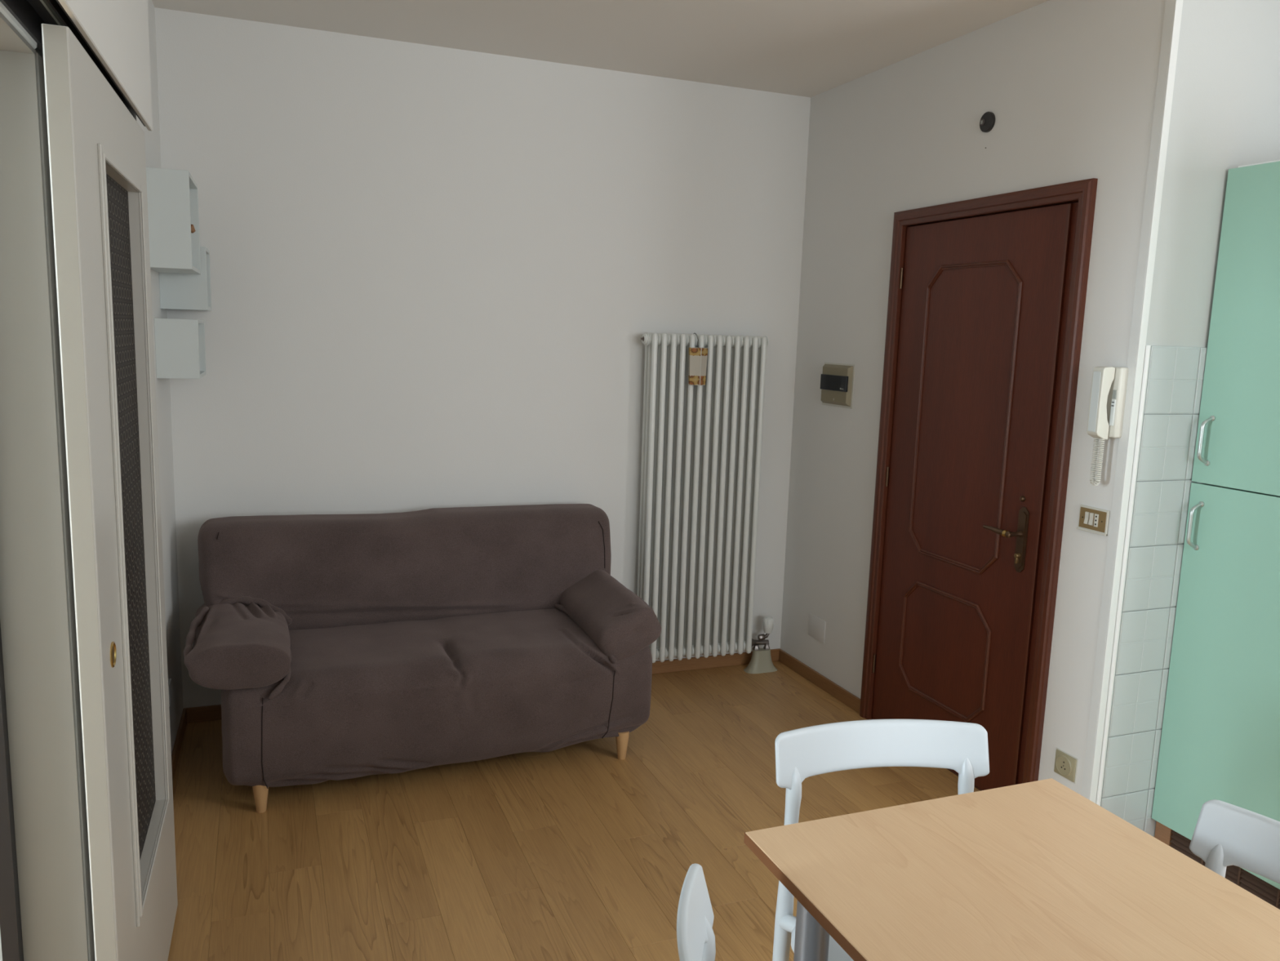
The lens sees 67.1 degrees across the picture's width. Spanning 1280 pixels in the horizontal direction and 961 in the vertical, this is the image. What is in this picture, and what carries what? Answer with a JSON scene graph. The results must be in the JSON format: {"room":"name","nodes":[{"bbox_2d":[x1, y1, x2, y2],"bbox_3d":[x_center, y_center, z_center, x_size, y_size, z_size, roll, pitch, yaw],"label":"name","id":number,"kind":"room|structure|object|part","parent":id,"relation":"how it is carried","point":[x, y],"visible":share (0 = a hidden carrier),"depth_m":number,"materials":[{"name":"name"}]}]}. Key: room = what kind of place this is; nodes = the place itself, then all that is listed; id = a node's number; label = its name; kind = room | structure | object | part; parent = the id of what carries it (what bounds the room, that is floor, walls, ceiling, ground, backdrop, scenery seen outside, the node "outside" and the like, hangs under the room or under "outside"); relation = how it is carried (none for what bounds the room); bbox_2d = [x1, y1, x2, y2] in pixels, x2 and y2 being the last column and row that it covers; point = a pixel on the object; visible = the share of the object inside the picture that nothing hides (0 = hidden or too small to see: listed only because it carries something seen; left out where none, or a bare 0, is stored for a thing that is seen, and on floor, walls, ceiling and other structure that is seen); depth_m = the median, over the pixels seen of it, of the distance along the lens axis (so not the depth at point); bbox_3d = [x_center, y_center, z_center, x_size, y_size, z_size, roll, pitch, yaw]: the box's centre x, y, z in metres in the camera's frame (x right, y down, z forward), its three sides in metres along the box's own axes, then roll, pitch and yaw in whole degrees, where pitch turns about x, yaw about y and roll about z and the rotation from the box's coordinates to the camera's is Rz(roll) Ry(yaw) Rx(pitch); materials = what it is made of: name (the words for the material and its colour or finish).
{"room":"living room","nodes":[
{"label":"living room","id":0,"kind":"room"},
{"bbox_2d":[0,932,2,960],"bbox_3d":[-3.428,-0.006,0.959,4.726,2.700,0.100,-2,9,-21],"label":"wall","id":1,"kind":"structure","parent":0,"point":[1,954],"depth_m":1.91,"materials":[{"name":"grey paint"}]},
{"bbox_2d":[34,0,182,753],"bbox_3d":[-0.590,0.182,0.316,0.090,2.700,7.300,-1,9,-20],"label":"wall","id":2,"kind":"structure","parent":0,"point":[152,138],"depth_m":3.47,"materials":[{"name":"white paint"}]},
{"bbox_2d":[0,1,95,960],"bbox_3d":[-0.983,0.303,1.382,0.138,2.118,1.010,-1,9,-20],"label":"trim","id":3,"kind":"structure","parent":2,"relation":"attached to","point":[46,904],"depth_m":1.77,"materials":[{"name":"grey paint"}]},
{"bbox_3d":[-0.883,-0.704,1.218,0.020,0.074,0.942,-1,9,-20],"label":"head casing","id":4,"kind":"part","parent":3,"relation":"part of","materials":[{"name":"grey paint"}]},
{"bbox_3d":[-1.090,0.267,1.842,0.020,2.044,0.072,-1,9,-20],"label":"casing","id":5,"kind":"part","parent":3,"relation":"part of","materials":[{"name":"grey paint"}]},
{"bbox_2d":[0,0,177,960],"bbox_3d":[-0.959,0.261,1.637,0.096,2.101,1.880,-1,9,-20],"label":"door","id":6,"kind":"structure","parent":2,"relation":"in","point":[96,144],"depth_m":1.78,"materials":[{"name":"grey paint"}]},
{"bbox_3d":[-0.913,-0.733,1.487,0.004,0.010,1.870,-1,9,-20],"label":"track rail","id":7,"kind":"part","parent":6,"relation":"part of","materials":[{"name":"black metal"}]},
{"bbox_3d":[-0.958,0.317,1.757,0.004,0.047,0.047,-1,9,-20],"label":"flush pull","id":8,"kind":"part","parent":6,"relation":"part of","materials":[{"name":"gold metal"}]},
{"bbox_3d":[-1.110,0.110,2.084,0.005,1.486,0.506,-1,9,-20],"label":"glass pane","id":9,"kind":"part","parent":6,"relation":"part of","materials":[{"name":"grey glass"}]},
{"bbox_2d":[57,0,152,130],"bbox_3d":[-0.928,-1.042,1.455,0.113,0.642,1.915,-1,9,-20],"label":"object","id":10,"kind":"structure","parent":2,"relation":"attached to","point":[117,31],"depth_m":1.97,"materials":[{"name":"white paint"}]},
{"bbox_2d":[168,678,172,706],"bbox_3d":[-1.656,0.746,3.400,0.008,0.075,0.080,-1,9,-20],"label":"wall socket plate","id":11,"kind":"object","parent":2,"relation":"attached to","point":[170,687],"visible":0.72,"depth_m":3.39,"materials":[{"name":"white plastic"}]},
{"bbox_2d":[146,167,200,274],"bbox_3d":[-1.563,-0.857,3.230,0.137,0.307,0.365,-1,9,-20],"label":"box shelf","id":12,"kind":"object","parent":2,"relation":"attached to","point":[172,194],"visible":0.78,"depth_m":3.07,"materials":[{"name":"white"}]},
{"bbox_3d":[-1.567,-0.713,3.252,0.136,0.014,0.337,-1,9,-20],"label":"panel","id":13,"kind":"part","parent":12,"relation":"part of","materials":[{"name":"white"}]},
{"bbox_3d":[-1.623,-0.884,3.392,0.136,0.307,0.014,-1,9,-20],"label":"panel","id":14,"kind":"part","parent":12,"relation":"part of","materials":[{"name":"white"}]},
{"bbox_3d":[-1.558,-1.002,3.208,0.136,0.014,0.337,-1,9,-20],"label":"panel","id":15,"kind":"part","parent":12,"relation":"part of","materials":[{"name":"white"}]},
{"bbox_2d":[191,224,195,232],"bbox_3d":[-1.538,-0.805,3.288,0.048,0.159,0.032,-1,9,-20],"label":"ornament","id":16,"kind":"object","parent":12,"relation":"in","point":[193,229],"visible":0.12,"depth_m":3.28,"materials":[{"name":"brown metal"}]},
{"bbox_2d":[171,709,186,782],"bbox_3d":[-1.475,1.092,2.935,0.012,0.062,1.988,-1,9,-20],"label":"baseboard","id":17,"kind":"structure","parent":2,"relation":"attached to","point":[181,729],"depth_m":3.58,"materials":[{"name":"brown wood"}]},
{"bbox_2d":[154,318,206,378],"bbox_3d":[-1.627,-0.471,3.428,0.134,0.202,0.300,-1,9,-20],"label":"box shelf","id":18,"kind":"object","parent":2,"relation":"attached to","point":[180,344],"visible":1,"depth_m":3.29,"materials":[{"name":"white wood"}]},
{"bbox_3d":[-1.624,-0.564,3.414,0.134,0.014,0.272,-1,9,-20],"label":"panel","id":19,"kind":"part","parent":18,"relation":"part of","materials":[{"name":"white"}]},
{"bbox_3d":[-1.677,-0.493,3.560,0.134,0.202,0.014,-1,9,-20],"label":"panel","id":20,"kind":"part","parent":18,"relation":"part of","materials":[{"name":"white wood"}]},
{"bbox_3d":[-1.630,-0.378,3.442,0.134,0.014,0.272,-1,9,-20],"label":"panel","id":21,"kind":"part","parent":18,"relation":"part of","materials":[{"name":"white wood"}]},
{"bbox_2d":[159,246,211,311],"bbox_3d":[-1.661,-0.738,3.532,0.154,0.224,0.207,-1,9,-20],"label":"box shelf","id":22,"kind":"object","parent":2,"relation":"attached to","point":[183,291],"visible":0.73,"depth_m":3.45,"materials":[{"name":"white"}]},
{"bbox_3d":[-1.665,-0.634,3.548,0.154,0.014,0.179,-1,9,-20],"label":"panel","id":23,"kind":"part","parent":22,"relation":"part of","materials":[{"name":"white wood"}]},
{"bbox_3d":[-1.694,-0.752,3.622,0.154,0.224,0.014,-1,9,-20],"label":"panel","id":24,"kind":"part","parent":22,"relation":"part of","materials":[{"name":"white"}]},
{"bbox_2d":[154,7,810,708],"bbox_3d":[-0.533,-0.407,4.219,2.934,2.700,0.120,-2,9,-21],"label":"wall","id":25,"kind":"structure","parent":0,"point":[439,275],"depth_m":3.99,"materials":[{"name":"white paint"}]},
{"bbox_2d":[182,648,780,723],"bbox_3d":[-0.560,0.907,4.352,2.714,0.062,0.012,-2,9,-21],"label":"baseboard","id":26,"kind":"structure","parent":25,"relation":"attached to","point":[210,713],"depth_m":4.64,"materials":[{"name":"brown wood"}]},
{"bbox_2d":[637,332,777,673],"bbox_3d":[0.328,0.131,4.504,0.762,1.607,0.148,-2,9,-21],"label":"radiator","id":27,"kind":"object","parent":25,"relation":"attached to","point":[701,448],"visible":0.94,"depth_m":4.42,"materials":[{"name":"white metal"}]},
{"bbox_2d":[688,333,707,385],"bbox_3d":[0.257,-0.538,4.281,0.080,0.230,0.058,4,9,11],"label":"humidifier","id":28,"kind":"object","parent":27,"relation":"hanging from","point":[697,356],"visible":1,"depth_m":4.27,"materials":[{"name":"ceramic"}]},
{"bbox_2d":[167,661,980,960],"bbox_3d":[-1.092,1.581,0.329,8.540,0.100,7.470,-2,9,-21],"label":"floor","id":29,"kind":"structure","parent":0,"point":[580,851],"depth_m":3.05,"materials":[{"name":"brown wood"}]},
{"bbox_2d":[183,503,661,813],"bbox_3d":[-0.816,0.594,3.679,1.643,0.865,0.830,-2,9,-23],"label":"sofa","id":30,"kind":"object","parent":29,"relation":"on","point":[335,646],"visible":1,"depth_m":3.54,"materials":[{"name":"fabric"}]},
{"bbox_3d":[-1.384,0.550,3.341,0.324,0.163,0.652,-2,9,-23],"label":"arm","id":31,"kind":"part","parent":30,"relation":"part of","materials":[{"name":"fabric"}]},
{"bbox_3d":[-1.249,1.038,3.182,0.052,0.110,0.052,-2,9,-23],"label":"leg","id":32,"kind":"part","parent":30,"relation":"part of","materials":[{"name":"brown wood"}]},
{"bbox_3d":[-0.892,0.342,3.888,1.608,0.433,0.317,-2,9,-23],"label":"backrest","id":33,"kind":"part","parent":30,"relation":"part of","materials":[{"name":"fabric"}]},
{"bbox_3d":[-0.783,0.762,3.713,1.513,0.414,0.791,-2,9,-23],"label":"seat","id":34,"kind":"part","parent":30,"relation":"part of","materials":[{"name":"fabric"}]},
{"bbox_3d":[-0.149,0.517,3.869,0.257,0.242,0.638,-2,9,-23],"label":"arm","id":35,"kind":"part","parent":30,"relation":"part of","materials":[{"name":"fabric"}]},
{"bbox_3d":[-0.068,1.002,3.667,0.052,0.110,0.052,-2,9,-23],"label":"leg","id":36,"kind":"part","parent":30,"relation":"part of","materials":[{"name":"brown wood"}]},
{"bbox_2d":[676,863,715,960],"bbox_3d":[0.265,1.017,1.332,0.454,0.803,0.470,1,9,-4],"label":"dining chair","id":37,"kind":"object","parent":29,"relation":"on","point":[695,937],"visible":1,"depth_m":1.41,"materials":[{"name":"grey plastic"}]},
{"bbox_3d":[0.083,1.013,1.517,0.053,0.743,0.042,1,9,-4],"label":"leg","id":38,"kind":"part","parent":37,"relation":"part of","materials":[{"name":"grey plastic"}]},
{"bbox_2d":[772,719,989,960],"bbox_3d":[0.524,0.939,1.899,0.470,0.803,0.454,0,9,-11],"label":"dining chair","id":39,"kind":"object","parent":29,"relation":"on","point":[801,753],"visible":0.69,"depth_m":2.03,"materials":[{"name":"grey plastic"}]},
{"bbox_3d":[0.299,0.943,2.028,0.042,0.743,0.053,0,9,-11],"label":"leg","id":40,"kind":"part","parent":39,"relation":"part of","materials":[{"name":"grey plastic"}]},
{"bbox_3d":[0.530,0.937,1.869,0.437,0.056,0.395,0,9,-11],"label":"seat","id":41,"kind":"part","parent":39,"relation":"part of","materials":[{"name":"grey plastic"}]},
{"bbox_3d":[0.501,0.575,2.027,0.470,0.122,0.084,0,9,-11],"label":"backrest","id":42,"kind":"part","parent":39,"relation":"part of","materials":[{"name":"grey plastic"}]},
{"bbox_3d":[0.686,0.944,2.101,0.042,0.743,0.053,0,9,-11],"label":"leg","id":43,"kind":"part","parent":39,"relation":"part of","materials":[{"name":"grey plastic"}]},
{"bbox_2d":[743,777,1279,960],"bbox_3d":[0.693,1.056,1.335,0.686,0.750,1.128,-2,9,-21],"label":"dining table","id":44,"kind":"object","parent":29,"relation":"on","point":[1038,870],"visible":1,"depth_m":1.53,"materials":[{"name":"brown wood"}]},
{"bbox_3d":[0.284,1.002,1.668,0.060,0.731,0.060,-2,9,-21],"label":"leg","id":45,"kind":"part","parent":44,"relation":"part of","materials":[{"name":"grey metal"}]},
{"bbox_2d":[1151,159,1279,909],"bbox_3d":[2.049,0.175,2.814,0.614,2.134,0.598,-2,9,-21],"label":"tall cabinet","id":46,"kind":"object","parent":29,"relation":"on","point":[1220,736],"visible":0.96,"depth_m":2.84,"materials":[{"name":"green"}]},
{"bbox_3d":[1.689,0.139,2.943,0.040,0.152,0.019,-2,9,-21],"label":"handle","id":47,"kind":"part","parent":46,"relation":"part of","materials":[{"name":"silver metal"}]},
{"bbox_3d":[1.698,-0.119,2.902,0.040,0.153,0.019,-2,9,-21],"label":"handle","id":48,"kind":"part","parent":46,"relation":"part of","materials":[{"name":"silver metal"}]},
{"bbox_3d":[1.796,0.597,2.784,0.019,1.104,0.598,-2,9,-21],"label":"cabinet door","id":49,"kind":"part","parent":46,"relation":"part of","materials":[{"name":"green laminate"}]},
{"bbox_3d":[1.828,-0.411,2.631,0.019,0.926,0.598,-2,9,-21],"label":"cabinet door","id":50,"kind":"part","parent":46,"relation":"part of","materials":[{"name":"green laminate"}]},
{"bbox_2d":[1189,799,1279,884],"bbox_3d":[0.939,1.008,1.534,0.454,0.803,0.470,-2,9,-21],"label":"dining chair","id":51,"kind":"object","parent":29,"relation":"on","point":[1225,834],"visible":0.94,"depth_m":1.70,"materials":[{"name":"grey plastic"}]},
{"bbox_3d":[1.021,1.003,1.780,0.053,0.743,0.042,-2,9,-21],"label":"leg","id":52,"kind":"part","parent":51,"relation":"part of","materials":[{"name":"grey plastic"}]},
{"bbox_2d":[151,0,1048,97],"bbox_3d":[-1.003,-1.186,-0.090,8.540,0.100,7.470,-2,9,-21],"label":"ceiling","id":53,"kind":"structure","parent":0,"point":[808,48],"depth_m":3.53,"materials":[{"name":"white paint"}]},
{"bbox_2d":[780,0,1165,795],"bbox_3d":[1.157,-0.286,3.781,0.130,2.700,1.946,-2,9,-21],"label":"wall","id":54,"kind":"structure","parent":0,"point":[1069,86],"depth_m":3.53,"materials":[{"name":"white paint"}]},
{"bbox_2d":[808,613,826,643],"bbox_3d":[0.826,0.691,4.513,0.004,0.106,0.140,-2,9,-21],"label":"blank cover plate","id":55,"kind":"object","parent":54,"relation":"attached to","point":[816,629],"visible":1,"depth_m":4.51,"materials":[{"name":"white plastic"}]},
{"bbox_2d":[778,648,860,713],"bbox_3d":[1.045,1.018,3.963,0.012,0.062,1.900,-2,9,-21],"label":"baseboard","id":56,"kind":"structure","parent":54,"relation":"attached to","point":[809,673],"depth_m":4.47,"materials":[{"name":"brown wood"}]},
{"bbox_2d":[820,362,855,408],"bbox_3d":[0.868,-0.424,4.292,0.032,0.192,0.244,-2,9,-21],"label":"electrical panel","id":57,"kind":"object","parent":54,"relation":"attached to","point":[837,380],"visible":1,"depth_m":4.26,"materials":[{"name":"brown plastic"}]},
{"bbox_2d":[859,177,1097,791],"bbox_3d":[1.210,0.045,3.576,0.196,2.110,1.004,-2,9,-21],"label":"door","id":58,"kind":"structure","parent":54,"relation":"in","point":[987,295],"depth_m":3.47,"materials":[{"name":"brown wood"}]},
{"bbox_3d":[0.998,-0.025,3.997,0.023,2.110,0.056,-2,9,-21],"label":"casing","id":59,"kind":"part","parent":58,"relation":"part of","materials":[{"name":"brown wood"}]},
{"bbox_3d":[1.150,0.645,3.685,0.008,0.448,0.503,-2,9,-21],"label":"moulding","id":60,"kind":"part","parent":58,"relation":"part of","materials":[{"name":"brown wood"}]},
{"bbox_3d":[1.178,-0.235,3.552,0.008,1.107,0.503,-2,9,-21],"label":"moulding","id":61,"kind":"part","parent":58,"relation":"part of","materials":[{"name":"brown wood"}]},
{"bbox_3d":[1.203,-0.969,3.407,0.023,0.056,1.004,-2,9,-21],"label":"casing","id":62,"kind":"part","parent":58,"relation":"part of","materials":[{"name":"brown wood"}]},
{"bbox_3d":[1.242,0.173,3.320,0.060,0.024,0.143,-2,9,-21],"label":"lever","id":63,"kind":"part","parent":58,"relation":"part of","materials":[{"name":"brown metal"}]},
{"bbox_3d":[1.295,0.202,3.281,0.009,0.225,0.044,-2,9,-21],"label":"handle plate","id":64,"kind":"part","parent":58,"relation":"part of","materials":[{"name":"brown metal"}]},
{"bbox_3d":[1.294,0.062,3.271,0.012,0.020,0.020,-2,9,-21],"label":"bolt knob","id":65,"kind":"part","parent":58,"relation":"part of","materials":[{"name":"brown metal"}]},
{"bbox_3d":[1.342,0.118,3.125,0.023,2.110,0.056,-2,9,-21],"label":"casing","id":66,"kind":"part","parent":58,"relation":"part of","materials":[{"name":"brown wood"}]},
{"bbox_2d":[979,111,995,132],"bbox_3d":[1.212,-1.253,3.375,0.016,0.068,0.068,-2,9,-21],"label":"outlet","id":67,"kind":"object","parent":54,"relation":"attached to","point":[987,122],"visible":1,"depth_m":3.37,"materials":[{"name":"black plastic"}]},
{"bbox_2d":[1053,747,1078,783],"bbox_3d":[1.371,0.921,3.119,0.012,0.084,0.090,-2,9,-21],"label":"power socket","id":68,"kind":"object","parent":54,"relation":"attached to","point":[1065,764],"visible":1,"depth_m":3.11,"materials":[{"name":"beige plastic"}]},
{"bbox_2d":[1076,504,1110,536],"bbox_3d":[1.400,0.122,2.988,0.014,0.078,0.112,-2,9,-21],"label":"switch plate","id":69,"kind":"object","parent":54,"relation":"attached to","point":[1091,519],"visible":1,"depth_m":2.98,"materials":[{"name":"gold plastic"}]},
{"bbox_2d":[1083,511,1089,524],"bbox_3d":[1.389,0.117,3.004,0.006,0.039,0.013,-2,9,-21],"label":"rocker switch","id":70,"kind":"object","parent":69,"relation":"attached to","point":[1086,514],"depth_m":3.00,"materials":[{"name":"white plastic"}]},
{"bbox_2d":[1088,512,1093,525],"bbox_3d":[1.395,0.120,2.987,0.006,0.039,0.013,-2,9,-21],"label":"rocker switch","id":71,"kind":"object","parent":69,"relation":"attached to","point":[1091,515],"depth_m":2.99,"materials":[{"name":"white plastic"}]},
{"bbox_3d":[1.400,0.121,2.987,0.002,0.063,0.100,-2,9,-21],"label":"plate","id":72,"kind":"part","parent":69,"relation":"part of","materials":[{"name":"brown"}]},
{"bbox_2d":[1086,365,1128,485],"bbox_3d":[1.391,-0.161,2.894,0.085,0.359,0.063,-2,9,-21],"label":"phone","id":73,"kind":"object","parent":54,"relation":"attached to","point":[1108,384],"visible":1,"depth_m":2.87,"materials":[{"name":"white plastic"}]},
{"bbox_3d":[1.378,-0.056,2.913,0.016,0.146,0.037,-2,9,-21],"label":"coiled cord","id":74,"kind":"part","parent":73,"relation":"part of","materials":[{"name":"white plastic"}]},
{"bbox_3d":[1.406,-0.202,2.872,0.006,0.077,0.012,-2,9,-21],"label":"button panel","id":75,"kind":"part","parent":73,"relation":"part of","materials":[{"name":"white plastic"}]},
{"bbox_2d":[1111,389,1116,398],"bbox_3d":[1.408,-0.256,2.865,0.004,0.026,0.013,-2,9,-21],"label":"button","id":76,"kind":"object","parent":73,"relation":"attached to","point":[1113,391],"depth_m":2.86,"materials":[{"name":"grey plastic"}]},
{"bbox_2d":[1080,0,1182,805],"bbox_3d":[1.454,-0.140,2.878,0.027,2.700,0.036,-2,9,-21],"label":"trim","id":77,"kind":"structure","parent":54,"relation":"attached to","point":[1173,8],"depth_m":2.85,"materials":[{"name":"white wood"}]},
{"bbox_2d":[1100,0,1279,836],"bbox_3d":[1.871,-0.156,3.075,0.939,2.700,0.107,-2,9,-21],"label":"wall","id":78,"kind":"structure","parent":0,"point":[1225,113],"depth_m":2.87,"materials":[{"name":"white tile"}]}
]}

